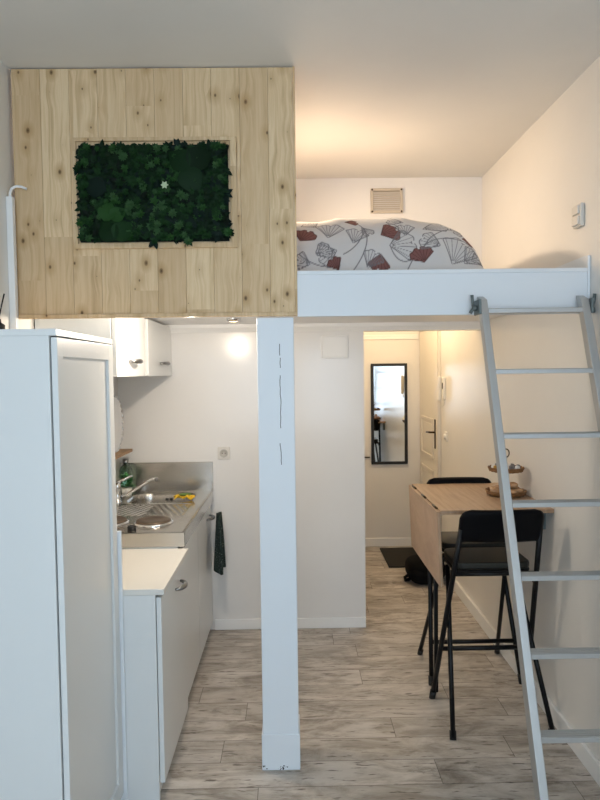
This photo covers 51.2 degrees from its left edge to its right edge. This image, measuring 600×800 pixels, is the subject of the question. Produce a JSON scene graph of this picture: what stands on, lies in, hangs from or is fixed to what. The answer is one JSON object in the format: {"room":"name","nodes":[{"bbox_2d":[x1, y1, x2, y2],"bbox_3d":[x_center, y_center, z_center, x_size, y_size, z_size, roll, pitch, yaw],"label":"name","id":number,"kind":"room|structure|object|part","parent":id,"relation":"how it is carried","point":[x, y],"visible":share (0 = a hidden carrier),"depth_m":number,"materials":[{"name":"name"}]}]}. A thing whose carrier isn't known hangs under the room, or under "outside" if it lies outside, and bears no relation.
{"room":"studio apartment","nodes":[
{"label":"studio apartment","id":0,"kind":"room"},
{"bbox_2d":[0,319,4,328],"bbox_3d":[-0.954,-0.233,1.980,0.040,0.045,0.040,-1,2,-1],"label":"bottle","id":1,"kind":"object","parent":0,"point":[2,326],"depth_m":1.97,"materials":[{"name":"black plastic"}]},
{"bbox_2d":[0,61,119,482],"bbox_3d":[-1.201,0.185,1.174,0.120,2.919,5.759,-1,2,-1],"label":"wall","id":2,"kind":"structure","parent":0,"point":[6,122],"depth_m":2.49,"materials":[{"name":"paint"}]},
{"bbox_2d":[6,185,26,328],"bbox_3d":[-1.123,-0.062,2.537,0.078,1.596,0.031,-1,3,-13],"label":"pipe","id":3,"kind":"object","parent":2,"relation":"attached to","point":[10,201],"visible":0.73,"depth_m":2.50,"materials":[{"name":"white metal"}]},
{"bbox_2d":[35,318,144,376],"bbox_3d":[-0.964,-0.268,3.020,0.400,0.313,0.540,-1,2,-1],"label":"upper cabinet","id":4,"kind":"object","parent":2,"relation":"attached to","point":[127,335],"visible":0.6,"depth_m":2.80,"materials":[{"name":"white paint"}]},
{"bbox_3d":[-0.821,-0.268,3.022,0.019,0.309,0.534,-1,2,-1],"label":"door","id":5,"kind":"part","parent":4,"relation":"part of","materials":[{"name":"white paint"}]},
{"bbox_3d":[-0.786,-0.187,3.036,0.046,0.023,0.158,-1,2,-1],"label":"handle","id":6,"kind":"part","parent":4,"relation":"part of","materials":[{"name":"silver metal"}]},
{"bbox_2d":[115,449,132,459],"bbox_3d":[-1.111,0.362,3.686,0.112,0.084,0.560,-1,2,-1],"label":"wall shelf","id":7,"kind":"object","parent":2,"relation":"attached to","point":[122,452],"visible":0.25,"depth_m":3.77,"materials":[{"name":"brown wood"}]},
{"bbox_2d":[114,396,123,452],"bbox_3d":[-1.116,0.147,3.737,0.042,0.345,0.345,-1,2,-1],"label":"plate","id":8,"kind":"object","parent":7,"relation":"on","point":[118,412],"visible":0.56,"depth_m":3.84,"materials":[{"name":"white ceramic"}]},
{"bbox_2d":[144,319,171,375],"bbox_3d":[-0.975,-0.298,3.707,0.395,0.313,0.655,-1,2,-1],"label":"upper cabinet","id":9,"kind":"object","parent":2,"relation":"attached to","point":[158,362],"visible":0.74,"depth_m":3.62,"materials":[{"name":"white laminate"}]},
{"bbox_2d":[117,177,481,629],"bbox_3d":[0.004,0.042,4.115,2.361,2.919,0.100,-1,2,-1],"label":"wall","id":10,"kind":"structure","parent":0,"point":[209,401],"depth_m":4.07,"materials":[{"name":"paint"}]},
{"bbox_2d":[120,462,212,491],"bbox_3d":[-0.866,0.502,4.068,0.601,0.196,0.011,-1,2,-1],"label":"backsplash","id":11,"kind":"structure","parent":10,"relation":"attached to","point":[172,476],"depth_m":4.07,"materials":[{"name":"silver metal"}]},
{"bbox_2d":[218,447,229,458],"bbox_3d":[-0.494,0.345,4.063,0.080,0.080,0.017,-1,2,-1],"label":"wall socket","id":12,"kind":"object","parent":10,"relation":"attached to","point":[223,452],"visible":1,"depth_m":4.06,"materials":[{"name":"white plastic"}]},
{"bbox_2d":[215,617,365,629],"bbox_3d":[-0.062,1.468,4.119,0.993,0.070,0.013,-1,2,-1],"label":"baseboard","id":13,"kind":"structure","parent":10,"relation":"attached to","point":[319,622],"depth_m":4.11,"materials":[{"name":"white wood"}]},
{"bbox_2d":[165,321,480,332],"bbox_3d":[-0.002,-0.465,4.026,2.361,0.050,0.034,-1,2,-1],"label":"trim","id":14,"kind":"structure","parent":10,"relation":"attached to","point":[389,326],"depth_m":4.02,"materials":[{"name":"white wood"}]},
{"bbox_2d":[321,335,347,357],"bbox_3d":[0.223,-0.343,4.045,0.173,0.147,0.010,-1,2,-1],"label":"access panel","id":15,"kind":"object","parent":10,"relation":"attached to","point":[335,346],"visible":1,"depth_m":4.04,"materials":[{"name":"white plastic"}]},
{"bbox_2d":[144,255,589,324],"bbox_3d":[0.008,-0.494,3.300,2.356,0.239,1.475,-1,2,-1],"label":"platform","id":16,"kind":"object","parent":10,"relation":"attached to","point":[420,295],"visible":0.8,"depth_m":2.58,"materials":[{"name":"white paint"}]},
{"bbox_2d":[11,66,297,318],"bbox_3d":[-0.586,-0.839,2.564,1.140,1.000,0.053,-1,2,-1],"label":"panel","id":17,"kind":"object","parent":16,"relation":"on","point":[51,108],"visible":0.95,"depth_m":2.54,"materials":[{"name":"beige wood"}]},
{"bbox_2d":[72,136,237,248],"bbox_3d":[-0.586,-0.833,2.522,0.664,0.453,0.054,-1,2,-1],"label":"picture","id":18,"kind":"object","parent":17,"relation":"attached to","point":[154,193],"visible":1,"depth_m":2.52,"materials":[{"name":"plant"}]},
{"bbox_3d":[-0.540,-0.857,2.497,0.033,0.028,0.003,-1,2,-1],"label":"pale flower","id":19,"kind":"part","parent":18,"relation":"part of","materials":[{"name":"white plant"}]},
{"bbox_3d":[-0.580,-0.347,2.570,1.140,0.016,0.022,-1,2,-1],"label":"trim","id":20,"kind":"part","parent":17,"relation":"part of","materials":[{"name":"brown wood"}]},
{"bbox_3d":[-0.021,-0.854,2.570,0.010,0.984,0.053,-1,2,-1],"label":"trim","id":21,"kind":"part","parent":17,"relation":"part of","materials":[{"name":"brown wood"}]},
{"bbox_2d":[226,318,239,321],"bbox_3d":[-0.382,-0.457,3.579,0.080,0.017,0.080,-1,2,-1],"label":"ceiling spotlight","id":22,"kind":"object","parent":16,"relation":"attached to","point":[227,319],"visible":1,"depth_m":3.55,"materials":[{"name":"silver metal"}]},
{"bbox_3d":[0.002,-0.487,3.317,2.344,0.055,1.440,-1,2,-1],"label":"floor panel","id":23,"kind":"part","parent":16,"relation":"part of","materials":[{"name":"white wood"}]},
{"bbox_2d":[294,217,483,270],"bbox_3d":[-0.147,-0.716,3.385,2.002,0.399,1.232,-1,2,-1],"label":"bed","id":24,"kind":"object","parent":16,"relation":"on","point":[396,243],"visible":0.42,"depth_m":2.80,"materials":[{"name":"fabric"}]},
{"bbox_2d":[370,188,402,212],"bbox_3d":[0.554,-1.274,4.005,0.209,0.156,0.018,-1,2,-1],"label":"air vent","id":25,"kind":"object","parent":10,"relation":"in","point":[395,193],"visible":1,"depth_m":4.00,"materials":[{"name":"beige plastic"}]},
{"bbox_2d":[0,0,599,178],"bbox_3d":[0.020,-1.339,1.113,2.601,0.100,5.979,-1,2,-1],"label":"ceiling","id":26,"kind":"structure","parent":0,"point":[384,88],"depth_m":2.44,"materials":[{"name":"paint"}]},
{"bbox_2d":[160,546,599,799],"bbox_3d":[0.046,1.625,2.207,2.601,0.080,7.907,-1,2,-1],"label":"floor","id":27,"kind":"structure","parent":0,"point":[371,728],"depth_m":3.01,"materials":[{"name":"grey wood"}]},
{"bbox_2d":[0,329,123,799],"bbox_3d":[-0.918,0.692,2.127,0.446,1.816,0.572,-1,2,-1],"label":"wardrobe","id":28,"kind":"object","parent":27,"relation":"on","point":[61,706],"visible":1,"depth_m":1.86,"materials":[{"name":"white paint"}]},
{"bbox_2d":[0,293,4,328],"bbox_3d":[-0.959,-0.273,1.978,0.057,0.125,0.040,-1,3,-14],"label":"reed diffuser","id":29,"kind":"object","parent":28,"relation":"on","point":[2,326],"visible":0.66,"depth_m":1.98,"materials":[{"name":"black plastic"}]},
{"bbox_3d":[-0.929,-0.205,2.088,0.444,0.020,0.569,-1,2,-1],"label":"panel","id":30,"kind":"part","parent":28,"relation":"part of","materials":[{"name":"white paint"}]},
{"bbox_3d":[-0.705,0.676,2.130,0.018,1.745,0.561,-1,2,-1],"label":"door","id":31,"kind":"part","parent":28,"relation":"part of","materials":[{"name":"white paint"}]},
{"bbox_3d":[-0.709,0.669,2.124,0.006,1.616,0.460,-1,2,-1],"label":"inset panel","id":32,"kind":"part","parent":28,"relation":"part of","materials":[{"name":"white paint"}]},
{"bbox_2d":[117,531,127,799],"bbox_3d":[-0.706,1.044,2.437,0.047,1.080,0.012,-1,2,-1],"label":"board","id":33,"kind":"object","parent":27,"relation":"on","point":[119,534],"visible":0.44,"depth_m":2.43,"materials":[{"name":"white paint"}]},
{"bbox_2d":[123,559,187,799],"bbox_3d":[-0.817,1.161,2.732,0.647,0.824,0.566,-1,2,-1],"label":"base cabinet","id":34,"kind":"object","parent":27,"relation":"on","point":[155,626],"visible":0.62,"depth_m":2.46,"materials":[{"name":"white paint"}]},
{"bbox_2d":[122,548,187,595],"bbox_3d":[-0.840,0.738,2.714,0.616,0.024,0.569,-1,2,-1],"label":"countertop","id":35,"kind":"structure","parent":34,"relation":"on","point":[145,571],"depth_m":2.69,"materials":[{"name":"white laminate"}]},
{"bbox_3d":[-0.550,1.130,2.735,0.019,0.743,0.552,-1,2,-1],"label":"door","id":36,"kind":"part","parent":34,"relation":"part of","materials":[{"name":"white paint"}]},
{"bbox_3d":[-0.521,0.822,2.782,0.046,0.023,0.129,-1,2,-1],"label":"handle","id":37,"kind":"part","parent":34,"relation":"part of","materials":[{"name":"silver metal"}]},
{"bbox_2d":[122,503,214,695],"bbox_3d":[-0.835,1.111,3.551,0.630,0.854,1.063,-1,2,-1],"label":"base cabinet","id":38,"kind":"object","parent":27,"relation":"on","point":[198,560],"visible":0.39,"depth_m":3.48,"materials":[{"name":"white paint"}]},
{"bbox_2d":[116,462,212,547],"bbox_3d":[-0.858,0.607,3.524,0.601,0.358,1.107,-1,2,-1],"label":"sink","id":39,"kind":"object","parent":38,"relation":"on","point":[162,523],"visible":0.73,"depth_m":3.69,"materials":[{"name":"silver metal"}]},
{"bbox_2d":[119,459,132,493],"bbox_3d":[-1.115,0.487,4.012,0.080,0.224,0.080,-1,2,-1],"label":"soap bottle","id":40,"kind":"object","parent":39,"relation":"on","point":[125,467],"visible":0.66,"depth_m":3.99,"materials":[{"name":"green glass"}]},
{"bbox_2d":[119,472,134,496],"bbox_3d":[-1.084,0.524,3.910,0.101,0.159,0.102,0,3,22],"label":"potted herb","id":41,"kind":"object","parent":39,"relation":"on","point":[127,483],"visible":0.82,"depth_m":3.90,"materials":[{"name":"green plant"}]},
{"bbox_2d":[121,487,131,496],"bbox_3d":[-1.082,0.576,3.916,0.068,0.055,0.068,-1,2,-1],"label":"pot","id":42,"kind":"object","parent":41,"relation":"on","point":[124,490],"depth_m":3.89,"materials":[{"name":"white ceramic"}]},
{"bbox_3d":[-0.827,0.627,3.080,0.042,0.022,0.042,-1,2,-1],"label":"knob","id":43,"kind":"part","parent":39,"relation":"part of","materials":[{"name":"black plastic"}]},
{"bbox_2d":[116,475,157,503],"bbox_3d":[-0.982,0.529,3.749,0.267,0.165,0.052,-1,3,-8],"label":"faucet","id":44,"kind":"object","parent":39,"relation":"on","point":[118,485],"visible":0.8,"depth_m":3.73,"materials":[{"name":"silver metal"}]},
{"bbox_2d":[116,483,121,503],"bbox_3d":[-1.089,0.553,3.735,0.052,0.120,0.052,-1,2,-1],"label":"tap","id":45,"kind":"object","parent":44,"relation":"on","point":[118,486],"depth_m":3.72,"materials":[{"name":"silver metal"}]},
{"bbox_3d":[-1.047,0.475,3.732,0.095,0.054,0.024,-1,2,-1],"label":"lever","id":46,"kind":"part","parent":44,"relation":"part of","materials":[{"name":"silver metal"}]},
{"bbox_3d":[-0.962,0.525,3.755,0.215,0.119,0.020,-1,3,-9],"label":"spout","id":47,"kind":"part","parent":44,"relation":"part of","materials":[{"name":"silver metal"}]},
{"bbox_2d":[173,493,194,499],"bbox_3d":[-0.703,0.584,3.803,0.140,0.030,0.106,-1,2,-1],"label":"cloth","id":48,"kind":"object","parent":39,"relation":"on","point":[189,496],"visible":1,"depth_m":3.79,"materials":[{"name":"yellow fabric"}]},
{"bbox_3d":[-0.574,1.092,3.271,0.019,0.772,0.486,-1,2,-1],"label":"door","id":49,"kind":"part","parent":38,"relation":"part of","materials":[{"name":"white paint"}]},
{"bbox_3d":[-0.580,1.069,3.800,0.019,0.772,0.561,-1,2,-1],"label":"door","id":50,"kind":"part","parent":38,"relation":"part of","materials":[{"name":"white paint"}]},
{"bbox_3d":[-0.552,0.733,3.909,0.046,0.023,0.129,-1,2,-1],"label":"handle","id":51,"kind":"part","parent":38,"relation":"part of","materials":[{"name":"silver metal"}]},
{"bbox_2d":[214,512,225,574],"bbox_3d":[-0.509,0.897,3.952,0.070,0.374,0.188,-1,2,-1],"label":"hand towel","id":52,"kind":"object","parent":38,"relation":"hanging from","point":[219,551],"visible":1,"depth_m":3.89,"materials":[{"name":"fabric"}]},
{"bbox_2d":[257,317,299,769],"bbox_3d":[-0.092,0.611,2.689,0.162,1.909,0.159,-1,2,-1],"label":"support post","id":53,"kind":"object","parent":27,"relation":"on","point":[275,335],"visible":1,"depth_m":2.61,"materials":[{"name":"white paint"}]},
{"bbox_2d":[380,547,416,567],"bbox_3d":[0.959,1.417,5.656,0.400,0.014,0.575,-1,2,-1],"label":"doormat","id":54,"kind":"object","parent":27,"relation":"on","point":[394,557],"visible":0.51,"depth_m":5.68,"materials":[{"name":"black"}]},
{"bbox_2d":[403,554,444,584],"bbox_3d":[0.994,1.316,5.057,0.345,0.273,0.397,-1,2,-1],"label":"backpack","id":55,"kind":"object","parent":27,"relation":"on","point":[416,570],"visible":0.44,"depth_m":4.92,"materials":[{"name":"black fabric"}]},
{"bbox_2d":[417,477,521,685],"bbox_3d":[0.938,0.993,3.510,0.517,1.062,0.425,-1,2,-1],"label":"bar chair","id":56,"kind":"object","parent":27,"relation":"on","point":[448,539],"visible":0.27,"depth_m":3.44,"materials":[{"name":"black plastic"}]},
{"bbox_3d":[0.727,1.034,3.499,0.025,0.956,0.356,0,3,10],"label":"long leg","id":57,"kind":"part","parent":56,"relation":"part of","materials":[{"name":"black metal"}]},
{"bbox_3d":[0.741,1.163,3.536,0.023,0.699,0.373,-1,3,-11],"label":"short leg","id":58,"kind":"part","parent":56,"relation":"part of","materials":[{"name":"black metal"}]},
{"bbox_3d":[0.930,0.536,3.661,0.388,0.162,0.083,-1,2,-1],"label":"backrest","id":59,"kind":"part","parent":56,"relation":"part of","materials":[{"name":"black plastic"}]},
{"bbox_3d":[0.936,0.766,3.423,0.366,0.034,0.270,-1,2,-1],"label":"seat","id":60,"kind":"part","parent":56,"relation":"part of","materials":[{"name":"black plastic"}]},
{"bbox_3d":[1.139,1.157,3.541,0.023,0.699,0.373,0,3,9],"label":"short leg","id":61,"kind":"part","parent":56,"relation":"part of","materials":[{"name":"black metal"}]},
{"bbox_3d":[1.150,1.029,3.504,0.025,0.956,0.356,-1,3,-11],"label":"long leg","id":62,"kind":"part","parent":56,"relation":"part of","materials":[{"name":"black metal"}]},
{"bbox_2d":[429,509,554,739],"bbox_3d":[0.919,1.014,3.029,0.517,1.062,0.425,-1,2,-1],"label":"bar chair","id":63,"kind":"object","parent":27,"relation":"on","point":[475,526],"visible":0.82,"depth_m":2.94,"materials":[{"name":"black metal"}]},
{"bbox_3d":[0.708,1.054,3.038,0.025,0.956,0.356,-1,3,-11],"label":"long leg","id":64,"kind":"part","parent":63,"relation":"part of","materials":[{"name":"black metal"}]},
{"bbox_3d":[0.722,1.186,3.013,0.023,0.699,0.373,0,3,9],"label":"short leg","id":65,"kind":"part","parent":63,"relation":"part of","materials":[{"name":"black metal"}]},
{"bbox_3d":[0.915,0.780,3.096,0.366,0.034,0.270,-1,2,-1],"label":"seat","id":66,"kind":"part","parent":63,"relation":"part of","materials":[{"name":"black plastic"}]},
{"bbox_3d":[0.915,0.807,3.095,0.373,0.021,0.274,-1,2,-1],"label":"seat frame","id":67,"kind":"part","parent":63,"relation":"part of","materials":[{"name":"black metal"}]},
{"bbox_3d":[0.917,0.817,2.947,0.392,0.020,0.021,-1,2,-1],"label":"rail","id":68,"kind":"part","parent":63,"relation":"part of","materials":[{"name":"black metal"}]},
{"bbox_3d":[0.915,0.572,2.838,0.388,0.162,0.083,-1,2,-1],"label":"backrest","id":69,"kind":"part","parent":63,"relation":"part of","materials":[{"name":"black plastic"}]},
{"bbox_3d":[1.130,1.049,3.042,0.025,0.956,0.356,0,3,10],"label":"long leg","id":70,"kind":"part","parent":63,"relation":"part of","materials":[{"name":"black metal"}]},
{"bbox_3d":[1.120,1.181,3.017,0.023,0.699,0.373,-1,3,-11],"label":"short leg","id":71,"kind":"part","parent":63,"relation":"part of","materials":[{"name":"black metal"}]},
{"bbox_2d":[469,293,599,799],"bbox_3d":[0.959,0.578,2.249,0.520,1.986,0.736,-1,2,-1],"label":"ladder","id":72,"kind":"object","parent":27,"relation":"on","point":[536,737],"visible":1,"depth_m":2.29,"materials":[{"name":"silver metal"}]},
{"bbox_3d":[0.767,0.581,2.246,0.031,1.978,0.720,-1,2,-3],"label":"rail","id":73,"kind":"part","parent":72,"relation":"part of","materials":[{"name":"silver metal"}]},
{"bbox_3d":[1.176,0.575,2.251,0.035,1.978,0.720,-1,2,-3],"label":"rail","id":74,"kind":"part","parent":72,"relation":"part of","materials":[{"name":"silver metal"}]},
{"bbox_2d":[364,331,419,537],"bbox_3d":[0.729,0.109,6.046,0.868,2.600,0.120,-1,2,-1],"label":"wall","id":75,"kind":"structure","parent":0,"point":[387,505],"depth_m":6.01,"materials":[{"name":"paint"}]},
{"bbox_2d":[365,538,411,546],"bbox_3d":[0.789,1.370,6.035,0.754,0.080,0.013,-1,2,-1],"label":"baseboard","id":76,"kind":"structure","parent":75,"relation":"attached to","point":[369,542],"depth_m":6.03,"materials":[{"name":"white wood"}]},
{"bbox_2d":[370,363,407,464],"bbox_3d":[0.851,0.134,5.978,0.349,0.963,0.022,-1,2,-1],"label":"wall mirror","id":77,"kind":"object","parent":75,"relation":"attached to","point":[389,409],"visible":1,"depth_m":5.97,"materials":[{"name":"black mirror"}]},
{"bbox_2d":[364,334,417,339],"bbox_3d":[0.756,-0.596,5.950,0.738,0.045,0.012,-1,2,-1],"label":"trim","id":78,"kind":"structure","parent":75,"relation":"attached to","point":[415,336],"depth_m":5.95,"materials":[{"name":"white paint"}]},
{"bbox_2d":[441,56,599,760],"bbox_3d":[1.267,0.109,2.216,0.120,2.919,7.787,-1,2,-1],"label":"wall","id":79,"kind":"structure","parent":0,"point":[530,194],"depth_m":3.02,"materials":[{"name":"paint"}]},
{"bbox_2d":[419,331,440,521],"bbox_3d":[1.132,0.372,5.599,0.078,2.103,0.763,-1,2,-1],"label":"door","id":80,"kind":"structure","parent":79,"relation":"in","point":[430,341],"depth_m":5.51,"materials":[{"name":"beige paint"}]},
{"bbox_3d":[1.144,0.327,5.633,0.012,0.356,0.496,-1,2,-1],"label":"panel","id":81,"kind":"part","parent":80,"relation":"part of","materials":[{"name":"beige paint"}]},
{"bbox_3d":[1.151,0.931,5.660,0.012,0.666,0.496,-1,2,-1],"label":"panel","id":82,"kind":"part","parent":80,"relation":"part of","materials":[{"name":"beige paint"}]},
{"bbox_3d":[1.149,0.290,5.334,0.006,0.250,0.035,-1,2,-1],"label":"handle plate","id":83,"kind":"part","parent":80,"relation":"part of","materials":[{"name":"brown metal"}]},
{"bbox_2d":[438,376,445,406],"bbox_3d":[1.147,-0.068,5.076,0.050,0.253,0.090,-1,2,-1],"label":"intercom","id":84,"kind":"object","parent":79,"relation":"attached to","point":[441,380],"visible":1,"depth_m":5.08,"materials":[{"name":"white plastic"}]},
{"bbox_2d":[443,431,447,441],"bbox_3d":[1.166,0.292,5.032,0.022,0.080,0.080,-1,2,-1],"label":"switch","id":85,"kind":"object","parent":79,"relation":"attached to","point":[445,435],"visible":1,"depth_m":5.01,"materials":[{"name":"white plastic"}]},
{"bbox_2d":[409,483,553,691],"bbox_3d":[0.926,1.012,3.339,0.558,1.026,0.718,-1,2,-1],"label":"table","id":86,"kind":"object","parent":79,"relation":"attached to","point":[427,502],"visible":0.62,"depth_m":3.25,"materials":[{"name":"brown wood"}]},
{"bbox_3d":[0.708,1.030,3.267,0.020,1.002,0.022,-1,2,-1],"label":"leg","id":87,"kind":"part","parent":86,"relation":"part of","materials":[{"name":"black metal"}]},
{"bbox_2d":[485,449,526,497],"bbox_3d":[1.085,0.378,3.303,0.211,0.246,0.211,-1,2,-1],"label":"tiered stand","id":88,"kind":"object","parent":86,"relation":"on","point":[510,471],"visible":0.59,"depth_m":3.24,"materials":[{"name":"brown wicker"}]},
{"bbox_2d":[490,488,499,492],"bbox_3d":[1.026,0.477,3.288,0.052,0.033,0.038,-1,2,-1],"label":"biscuit","id":89,"kind":"object","parent":88,"relation":"on","point":[492,489],"visible":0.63,"depth_m":3.27,"materials":[{"name":"brown food"}]},
{"bbox_2d":[485,487,526,497],"bbox_3d":[1.087,0.485,3.307,0.211,0.025,0.211,-1,2,-1],"label":"tray","id":90,"kind":"object","parent":88,"relation":"on","point":[513,495],"depth_m":3.24,"materials":[{"name":"brown wicker"}]},
{"bbox_2d":[488,465,524,473],"bbox_3d":[1.085,0.363,3.302,0.185,0.025,0.185,-1,2,-1],"label":"tray","id":91,"kind":"object","parent":88,"relation":"on","point":[511,471],"depth_m":3.24,"materials":[{"name":"brown wicker"}]},
{"label":"biscuit","id":92,"kind":"object","parent":88,"relation":"on","visible":0},
{"bbox_2d":[510,482,517,487],"bbox_3d":[1.116,0.445,3.281,0.038,0.033,0.052,-2,3,-19],"label":"biscuit","id":93,"kind":"object","parent":92,"relation":"on","point":[512,484],"visible":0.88,"depth_m":3.26,"materials":[{"name":"brown food"}]},
{"bbox_2d":[444,575,599,786],"bbox_3d":[1.216,1.526,2.259,0.018,0.085,7.553,-1,2,-1],"label":"baseboard","id":94,"kind":"structure","parent":79,"relation":"attached to","point":[585,755],"depth_m":3.10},
{"bbox_2d":[571,202,583,228],"bbox_3d":[1.177,-0.781,2.658,0.026,0.096,0.074,-1,2,-1],"label":"light switch","id":95,"kind":"object","parent":79,"relation":"attached to","point":[577,221],"visible":1,"depth_m":2.63,"materials":[{"name":"white plastic"}]}
]}

